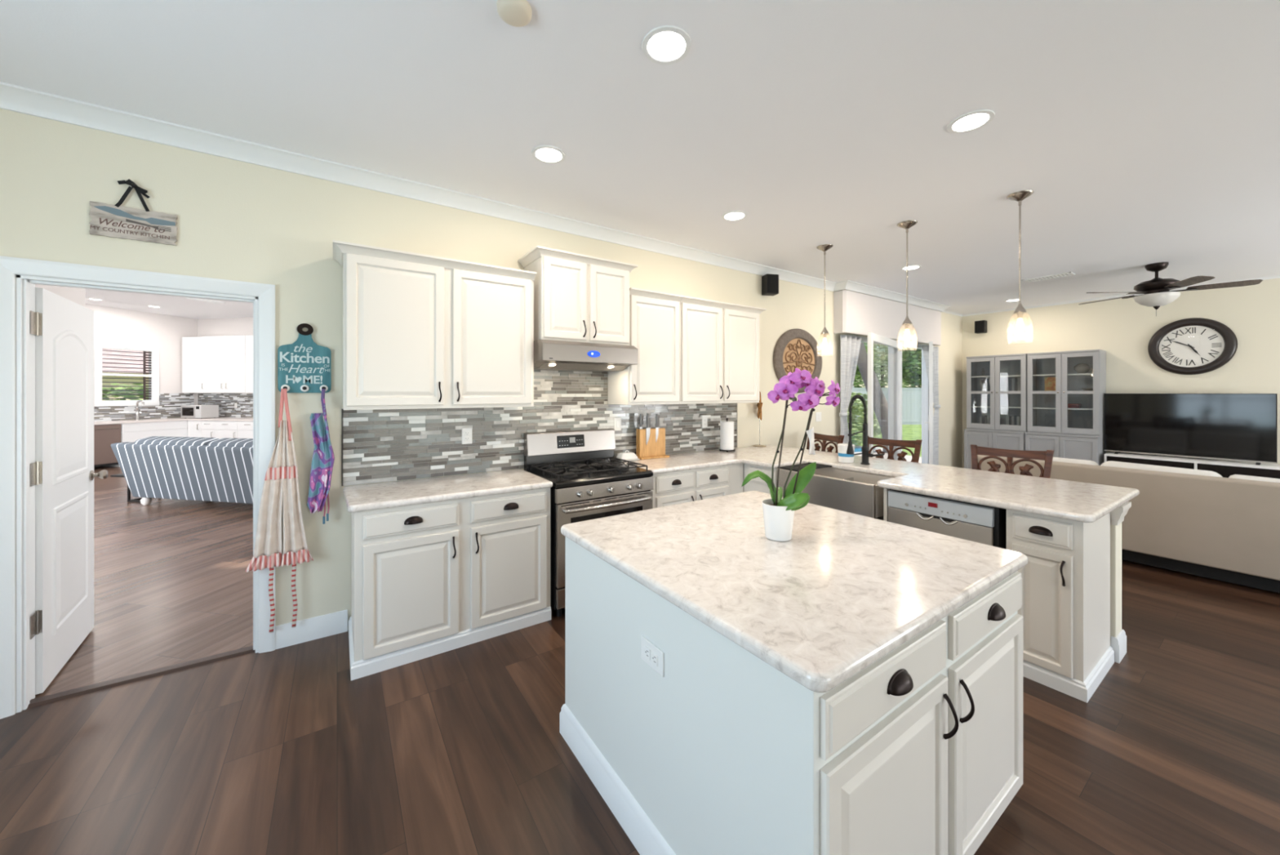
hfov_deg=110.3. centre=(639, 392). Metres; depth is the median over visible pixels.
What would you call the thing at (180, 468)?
striped sofa
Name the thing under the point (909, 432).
ground
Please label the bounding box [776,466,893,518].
sink
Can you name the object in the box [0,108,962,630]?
wall
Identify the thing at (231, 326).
wall
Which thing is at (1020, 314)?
socket
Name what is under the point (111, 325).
wall
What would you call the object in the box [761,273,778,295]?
wall speaker
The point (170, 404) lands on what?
tile backsplash
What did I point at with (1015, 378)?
book
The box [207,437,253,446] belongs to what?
cushion
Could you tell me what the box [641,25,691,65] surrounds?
recessed light
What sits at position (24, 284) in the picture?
trim
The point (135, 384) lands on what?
shrub
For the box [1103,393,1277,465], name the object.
television
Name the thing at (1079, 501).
countertop
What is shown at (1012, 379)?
book
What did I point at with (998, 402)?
display cabinet
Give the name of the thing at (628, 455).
butter dish
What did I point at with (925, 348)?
curtain
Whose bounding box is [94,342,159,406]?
shuttered window
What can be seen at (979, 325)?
grille
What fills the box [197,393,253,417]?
tile backsplash
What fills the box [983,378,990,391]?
book
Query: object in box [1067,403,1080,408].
box
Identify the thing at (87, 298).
recessed light
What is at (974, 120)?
recessed light
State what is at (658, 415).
kitchen knife
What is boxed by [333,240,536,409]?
upper cabinet
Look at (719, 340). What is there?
upper cabinet
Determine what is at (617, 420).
light switch
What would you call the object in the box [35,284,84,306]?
wall
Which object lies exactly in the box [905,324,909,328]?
socket
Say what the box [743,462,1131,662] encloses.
wall
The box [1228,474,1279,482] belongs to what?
cushion
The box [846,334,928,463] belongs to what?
door
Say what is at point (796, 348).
wall plaque
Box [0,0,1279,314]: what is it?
ceiling
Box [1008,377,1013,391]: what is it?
book
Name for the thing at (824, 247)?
pendant lamp
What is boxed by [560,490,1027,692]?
island countertop
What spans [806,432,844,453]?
bar chair
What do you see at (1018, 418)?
book
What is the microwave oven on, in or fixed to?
on the countertop at (227, 419)
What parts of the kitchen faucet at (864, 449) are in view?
holder arm, lever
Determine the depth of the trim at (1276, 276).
6.75 m
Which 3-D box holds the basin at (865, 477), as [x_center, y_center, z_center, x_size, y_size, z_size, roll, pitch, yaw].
[1.535,0.733,3.444,0.418,0.214,0.796,0,0,-34]
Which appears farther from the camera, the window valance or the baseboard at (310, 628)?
the window valance
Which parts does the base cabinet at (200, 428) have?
door, drawer, door, drawer, door, drawer, door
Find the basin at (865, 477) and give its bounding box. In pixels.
[813,466,893,517]
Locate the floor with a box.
[0,466,1279,854]
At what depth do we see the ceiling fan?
4.75 m
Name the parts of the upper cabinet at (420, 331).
door, crown moulding, handle, handle, door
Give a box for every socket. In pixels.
[644,645,650,659]
[652,651,657,666]
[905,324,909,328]
[1017,312,1022,318]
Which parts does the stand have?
rod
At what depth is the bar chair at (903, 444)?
4.48 m
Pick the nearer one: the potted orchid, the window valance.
the potted orchid
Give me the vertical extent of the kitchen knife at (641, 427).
0.282 m
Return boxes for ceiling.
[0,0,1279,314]
[84,288,253,319]
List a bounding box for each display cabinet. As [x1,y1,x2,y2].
[964,353,1027,468]
[1025,349,1106,465]
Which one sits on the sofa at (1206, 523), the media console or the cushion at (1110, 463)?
the cushion at (1110, 463)
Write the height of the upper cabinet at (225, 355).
1.320 m
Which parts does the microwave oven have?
door, control panel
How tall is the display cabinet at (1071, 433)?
2.115 m
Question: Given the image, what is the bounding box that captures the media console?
[1104,451,1279,478]
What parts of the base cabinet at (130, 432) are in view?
drawer, drawer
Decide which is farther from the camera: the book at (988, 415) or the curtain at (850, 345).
the book at (988, 415)
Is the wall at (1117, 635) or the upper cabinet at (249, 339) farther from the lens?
the upper cabinet at (249, 339)
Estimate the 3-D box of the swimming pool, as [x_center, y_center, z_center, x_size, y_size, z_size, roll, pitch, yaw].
[3.816,1.569,11.996,5.200,0.099,3.450,0,0,-34]
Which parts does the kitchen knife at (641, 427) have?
handle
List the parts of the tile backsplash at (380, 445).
edge trim, edge trim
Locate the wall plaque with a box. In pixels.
[773,328,822,392]
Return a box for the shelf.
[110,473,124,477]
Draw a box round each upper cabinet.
[182,336,205,392]
[205,335,245,392]
[245,334,253,392]
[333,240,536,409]
[517,245,638,345]
[608,287,683,404]
[679,295,766,404]
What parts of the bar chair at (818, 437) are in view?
leg, rail, leg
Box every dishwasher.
[93,423,120,466]
[888,488,1006,548]
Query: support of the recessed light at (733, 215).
in the ceiling at (1142, 133)
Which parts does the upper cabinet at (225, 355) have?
door, door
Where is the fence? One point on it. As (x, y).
(911, 397)
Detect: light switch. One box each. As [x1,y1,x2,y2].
[613,417,621,431]
[815,412,821,421]
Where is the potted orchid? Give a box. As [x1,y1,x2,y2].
[741,368,839,541]
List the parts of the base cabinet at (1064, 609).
cup pull, drawer, door, handle, trim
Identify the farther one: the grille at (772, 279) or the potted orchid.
the grille at (772, 279)
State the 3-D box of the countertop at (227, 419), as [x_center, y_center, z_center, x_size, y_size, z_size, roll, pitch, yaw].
[-9.543,0.605,8.856,3.265,0.040,3.525,0,0,11]
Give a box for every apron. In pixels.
[245,388,313,632]
[306,388,334,524]
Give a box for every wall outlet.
[462,427,472,444]
[640,635,664,676]
[702,417,707,427]
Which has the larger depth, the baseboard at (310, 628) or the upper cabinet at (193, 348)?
the upper cabinet at (193, 348)
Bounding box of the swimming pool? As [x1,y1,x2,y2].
[853,444,883,454]
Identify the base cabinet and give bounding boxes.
[102,420,187,466]
[187,420,253,438]
[348,487,551,679]
[651,462,743,508]
[744,463,888,521]
[1006,509,1114,702]
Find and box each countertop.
[93,417,253,425]
[342,469,552,512]
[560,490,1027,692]
[615,444,1139,522]
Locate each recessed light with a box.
[87,297,103,300]
[531,145,565,164]
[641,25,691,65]
[721,210,746,221]
[900,264,921,270]
[946,109,995,133]
[1004,298,1022,302]
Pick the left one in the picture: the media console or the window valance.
the window valance
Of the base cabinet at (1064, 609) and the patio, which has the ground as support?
the patio
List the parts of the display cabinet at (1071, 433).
door, glass door, shelf, shelf, door, glass door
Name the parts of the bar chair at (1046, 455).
leg, rail, leg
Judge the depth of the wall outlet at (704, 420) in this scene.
4.50 m
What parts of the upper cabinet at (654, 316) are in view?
door, crown moulding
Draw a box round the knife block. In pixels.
[636,427,669,459]
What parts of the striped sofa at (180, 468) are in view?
leg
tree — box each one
[853,342,883,387]
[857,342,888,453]
[859,342,920,387]
[884,346,921,387]
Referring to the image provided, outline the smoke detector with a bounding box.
[497,0,532,26]
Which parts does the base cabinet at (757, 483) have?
filler panel, drawer, filler panel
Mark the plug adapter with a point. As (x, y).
(701, 415)
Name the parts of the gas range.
storage drawer, burner, control knob, burner, control knob, oven door, control panel, door handle, control knob, burner, control knob, control knob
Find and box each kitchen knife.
[639,413,643,429]
[645,413,649,444]
[655,413,658,442]
[657,415,660,428]
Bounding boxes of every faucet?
[134,400,144,420]
[846,394,884,464]
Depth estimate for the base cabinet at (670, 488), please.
3.67 m
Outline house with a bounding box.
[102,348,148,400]
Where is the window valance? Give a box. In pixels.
[833,280,951,346]
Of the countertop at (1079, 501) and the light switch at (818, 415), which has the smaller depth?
the countertop at (1079, 501)
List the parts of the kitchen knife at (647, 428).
blade, handle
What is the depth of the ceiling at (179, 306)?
9.13 m
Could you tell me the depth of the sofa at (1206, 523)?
3.56 m
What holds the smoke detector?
attached to the ceiling at (1142, 133)
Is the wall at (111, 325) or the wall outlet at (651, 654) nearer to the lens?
the wall outlet at (651, 654)
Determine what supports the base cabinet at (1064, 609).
on the floor
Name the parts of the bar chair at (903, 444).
rail, leg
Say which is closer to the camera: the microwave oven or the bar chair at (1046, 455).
the bar chair at (1046, 455)
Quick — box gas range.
[524,428,653,616]
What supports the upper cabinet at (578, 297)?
attached to the wall at (237, 220)
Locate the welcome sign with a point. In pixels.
(117, 220)
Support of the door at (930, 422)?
in the wall at (237, 220)
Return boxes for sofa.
[111,435,253,505]
[977,454,1279,592]
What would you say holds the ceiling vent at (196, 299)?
in the ceiling at (179, 306)
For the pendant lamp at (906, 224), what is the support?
hanging from the ceiling at (1142, 133)
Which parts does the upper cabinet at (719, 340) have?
door, crown moulding, door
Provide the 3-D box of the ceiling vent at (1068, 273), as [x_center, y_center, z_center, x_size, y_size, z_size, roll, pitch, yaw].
[4.931,-1.393,5.386,0.200,0.014,0.450,0,0,-34]
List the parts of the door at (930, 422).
sash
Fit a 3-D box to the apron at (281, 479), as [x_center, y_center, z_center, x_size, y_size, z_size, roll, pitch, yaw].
[-2.081,0.678,2.580,0.312,1.406,0.057,0,0,-31]
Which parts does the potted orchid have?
pot, flower, flower stem, flower, flower, flower, flower, flower stem, flower, flower, flower, flower, flower, flower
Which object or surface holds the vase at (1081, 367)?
on the display cabinet at (1071, 433)
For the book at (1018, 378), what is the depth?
7.14 m
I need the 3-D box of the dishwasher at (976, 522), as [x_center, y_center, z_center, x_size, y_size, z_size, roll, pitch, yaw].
[2.028,1.057,2.854,0.596,0.846,0.592,0,0,-34]
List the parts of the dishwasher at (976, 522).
door panel, control panel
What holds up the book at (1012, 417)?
in the display cabinet at (998, 402)
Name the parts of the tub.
lid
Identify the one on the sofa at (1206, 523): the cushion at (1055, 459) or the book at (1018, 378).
the cushion at (1055, 459)
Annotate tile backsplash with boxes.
[93,393,194,421]
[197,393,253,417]
[342,369,737,485]
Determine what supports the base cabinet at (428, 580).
on the floor
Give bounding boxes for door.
[30,287,108,694]
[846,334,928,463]
[867,332,902,460]
[924,341,933,464]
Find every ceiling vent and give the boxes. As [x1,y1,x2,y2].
[186,297,225,303]
[1021,271,1075,282]
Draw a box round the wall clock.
[1147,317,1237,374]
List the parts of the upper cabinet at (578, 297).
door, crown moulding, handle, handle, door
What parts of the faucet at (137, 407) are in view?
spout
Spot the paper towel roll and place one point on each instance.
(726, 428)
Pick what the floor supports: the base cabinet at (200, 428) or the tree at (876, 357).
the base cabinet at (200, 428)
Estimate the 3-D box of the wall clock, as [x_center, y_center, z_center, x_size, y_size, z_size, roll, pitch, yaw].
[7.232,-0.610,5.854,0.048,0.744,0.744,0,0,-34]
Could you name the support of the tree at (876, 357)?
on the ground
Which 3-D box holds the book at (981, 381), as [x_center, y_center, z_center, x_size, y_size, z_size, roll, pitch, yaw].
[5.851,-0.120,7.593,0.150,0.201,0.078,0,0,-34]
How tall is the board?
0.418 m
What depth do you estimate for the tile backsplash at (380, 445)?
3.35 m
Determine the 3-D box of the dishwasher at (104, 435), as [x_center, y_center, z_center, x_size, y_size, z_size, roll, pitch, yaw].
[-10.857,1.036,8.790,0.638,0.808,0.617,0,0,11]
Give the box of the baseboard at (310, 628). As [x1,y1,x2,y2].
[275,608,347,648]
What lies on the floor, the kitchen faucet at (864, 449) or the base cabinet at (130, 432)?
the base cabinet at (130, 432)
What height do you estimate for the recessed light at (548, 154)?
0.006 m
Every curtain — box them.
[839,334,861,443]
[922,345,940,465]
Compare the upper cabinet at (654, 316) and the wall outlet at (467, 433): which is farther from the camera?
the upper cabinet at (654, 316)
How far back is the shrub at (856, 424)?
12.76 m
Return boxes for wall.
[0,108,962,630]
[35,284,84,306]
[84,303,197,421]
[197,316,253,399]
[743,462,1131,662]
[962,277,1279,467]
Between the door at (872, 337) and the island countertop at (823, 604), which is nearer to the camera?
the island countertop at (823, 604)
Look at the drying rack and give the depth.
3.65 m
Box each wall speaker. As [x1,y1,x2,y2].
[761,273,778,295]
[974,320,986,333]
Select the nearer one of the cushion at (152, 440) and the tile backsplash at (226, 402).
the cushion at (152, 440)
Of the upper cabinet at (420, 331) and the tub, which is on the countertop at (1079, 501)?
the tub
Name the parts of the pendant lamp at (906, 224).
rod, bulb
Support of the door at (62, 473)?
in the wall at (237, 220)
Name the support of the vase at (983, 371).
on the display cabinet at (998, 402)
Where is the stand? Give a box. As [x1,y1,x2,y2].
[753,391,766,446]
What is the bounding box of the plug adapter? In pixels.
[700,414,711,417]
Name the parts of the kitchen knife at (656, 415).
handle, blade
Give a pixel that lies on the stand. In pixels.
(760, 403)
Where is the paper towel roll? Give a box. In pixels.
[720,420,733,449]
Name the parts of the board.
hook knob, hook knob, hook knob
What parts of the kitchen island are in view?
trim, drawer, door, cup pull, handle, handle, drawer, door, cup pull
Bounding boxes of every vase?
[980,368,985,376]
[1074,363,1089,373]
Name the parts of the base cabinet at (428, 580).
drawer, door, cup pull, trim, handle, handle, drawer, door, cup pull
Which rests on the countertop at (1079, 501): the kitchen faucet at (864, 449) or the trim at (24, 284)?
the kitchen faucet at (864, 449)
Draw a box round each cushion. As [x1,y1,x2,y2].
[133,435,219,445]
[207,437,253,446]
[1052,457,1098,465]
[1100,460,1222,477]
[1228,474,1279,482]
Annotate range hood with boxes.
[533,338,638,371]
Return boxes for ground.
[851,424,921,456]
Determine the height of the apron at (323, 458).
0.820 m
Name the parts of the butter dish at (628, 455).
lid, dish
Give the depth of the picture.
6.90 m
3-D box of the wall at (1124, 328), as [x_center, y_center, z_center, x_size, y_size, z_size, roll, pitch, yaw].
[7.918,0.050,5.002,0.120,2.900,7.370,0,0,-34]
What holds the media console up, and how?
on the floor
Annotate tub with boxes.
[837,443,854,462]
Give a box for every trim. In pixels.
[0,81,835,291]
[0,255,275,718]
[15,274,258,712]
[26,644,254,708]
[942,275,1279,316]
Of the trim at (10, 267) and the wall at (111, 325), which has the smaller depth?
the trim at (10, 267)
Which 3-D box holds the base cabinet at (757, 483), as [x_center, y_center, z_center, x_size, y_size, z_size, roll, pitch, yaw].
[1.502,1.063,3.625,0.630,0.874,1.257,0,0,-34]
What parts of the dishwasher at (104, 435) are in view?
handle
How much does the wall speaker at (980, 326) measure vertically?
0.210 m
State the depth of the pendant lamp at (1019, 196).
3.14 m
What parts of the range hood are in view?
filter panel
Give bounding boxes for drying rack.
[777,462,831,471]
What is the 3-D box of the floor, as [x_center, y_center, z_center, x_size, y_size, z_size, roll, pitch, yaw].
[-2.641,1.550,4.841,17.764,0.100,19.217,0,0,-34]
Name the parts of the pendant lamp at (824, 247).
bulb, rod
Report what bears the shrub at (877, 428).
on the ground
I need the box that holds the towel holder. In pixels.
[719,417,735,452]
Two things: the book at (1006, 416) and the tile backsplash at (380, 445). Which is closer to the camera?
the tile backsplash at (380, 445)
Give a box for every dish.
[616,449,639,461]
[1081,387,1093,391]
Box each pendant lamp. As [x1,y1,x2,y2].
[816,244,833,349]
[897,219,917,342]
[1006,190,1034,333]
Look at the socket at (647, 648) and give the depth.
1.43 m
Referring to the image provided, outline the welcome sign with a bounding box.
[88,178,177,245]
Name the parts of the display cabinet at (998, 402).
door, glass door, shelf, shelf, door, glass door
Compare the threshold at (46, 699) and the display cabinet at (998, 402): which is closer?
the threshold at (46, 699)
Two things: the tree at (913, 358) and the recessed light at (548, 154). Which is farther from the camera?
the tree at (913, 358)
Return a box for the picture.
[1044,377,1055,391]
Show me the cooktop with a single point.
(632, 474)
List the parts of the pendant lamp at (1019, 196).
rod, bulb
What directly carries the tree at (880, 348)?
on the ground
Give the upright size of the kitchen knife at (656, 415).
0.262 m
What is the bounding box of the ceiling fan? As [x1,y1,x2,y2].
[1078,262,1262,315]
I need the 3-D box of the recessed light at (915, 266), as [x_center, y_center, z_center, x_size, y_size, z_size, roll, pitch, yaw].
[3.026,-1.397,4.976,0.200,0.006,0.200,0,0,-34]
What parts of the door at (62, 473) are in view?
moulding, knob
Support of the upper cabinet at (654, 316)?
attached to the wall at (237, 220)
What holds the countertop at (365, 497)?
on the base cabinet at (428, 580)
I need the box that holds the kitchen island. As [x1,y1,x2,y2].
[560,536,1022,854]
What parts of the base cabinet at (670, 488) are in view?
drawer, door, cup pull, drawer, door, cup pull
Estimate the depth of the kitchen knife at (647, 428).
3.96 m
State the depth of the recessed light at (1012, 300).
6.75 m
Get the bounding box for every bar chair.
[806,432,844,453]
[867,435,922,462]
[970,444,1053,478]
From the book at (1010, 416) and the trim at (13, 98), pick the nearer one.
the trim at (13, 98)
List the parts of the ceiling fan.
blade, blade, lamp shade, blade, blade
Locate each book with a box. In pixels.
[978,379,986,391]
[982,415,986,423]
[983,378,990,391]
[986,414,990,423]
[1005,415,1008,424]
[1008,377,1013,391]
[1008,415,1013,424]
[1011,377,1014,391]
[1011,416,1013,425]
[1014,377,1017,391]
[1016,415,1020,425]
[1017,377,1020,391]
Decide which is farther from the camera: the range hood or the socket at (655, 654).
the range hood
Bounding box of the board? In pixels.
[277,323,331,392]
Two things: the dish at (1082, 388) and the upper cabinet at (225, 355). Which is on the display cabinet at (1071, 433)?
the dish at (1082, 388)
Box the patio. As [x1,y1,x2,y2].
[853,451,921,462]
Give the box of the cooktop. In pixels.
[526,461,653,488]
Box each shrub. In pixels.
[102,382,148,400]
[847,391,878,444]
[852,392,881,435]
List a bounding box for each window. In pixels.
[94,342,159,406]
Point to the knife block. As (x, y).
(652, 450)
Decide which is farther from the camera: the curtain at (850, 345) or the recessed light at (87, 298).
the recessed light at (87, 298)
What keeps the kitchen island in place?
on the floor
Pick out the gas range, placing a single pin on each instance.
(588, 483)
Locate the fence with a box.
[847,386,921,424]
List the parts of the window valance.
crown moulding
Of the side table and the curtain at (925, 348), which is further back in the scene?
the curtain at (925, 348)
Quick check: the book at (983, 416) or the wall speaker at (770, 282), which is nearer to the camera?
the wall speaker at (770, 282)
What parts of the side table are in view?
frame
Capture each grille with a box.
[767,274,778,293]
[974,320,983,332]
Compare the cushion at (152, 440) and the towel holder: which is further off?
the cushion at (152, 440)
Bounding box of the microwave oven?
[181,404,218,418]
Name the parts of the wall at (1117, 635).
trim, corbel trim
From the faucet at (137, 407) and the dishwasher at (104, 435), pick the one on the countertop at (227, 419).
the faucet at (137, 407)
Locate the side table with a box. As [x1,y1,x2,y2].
[110,473,142,502]

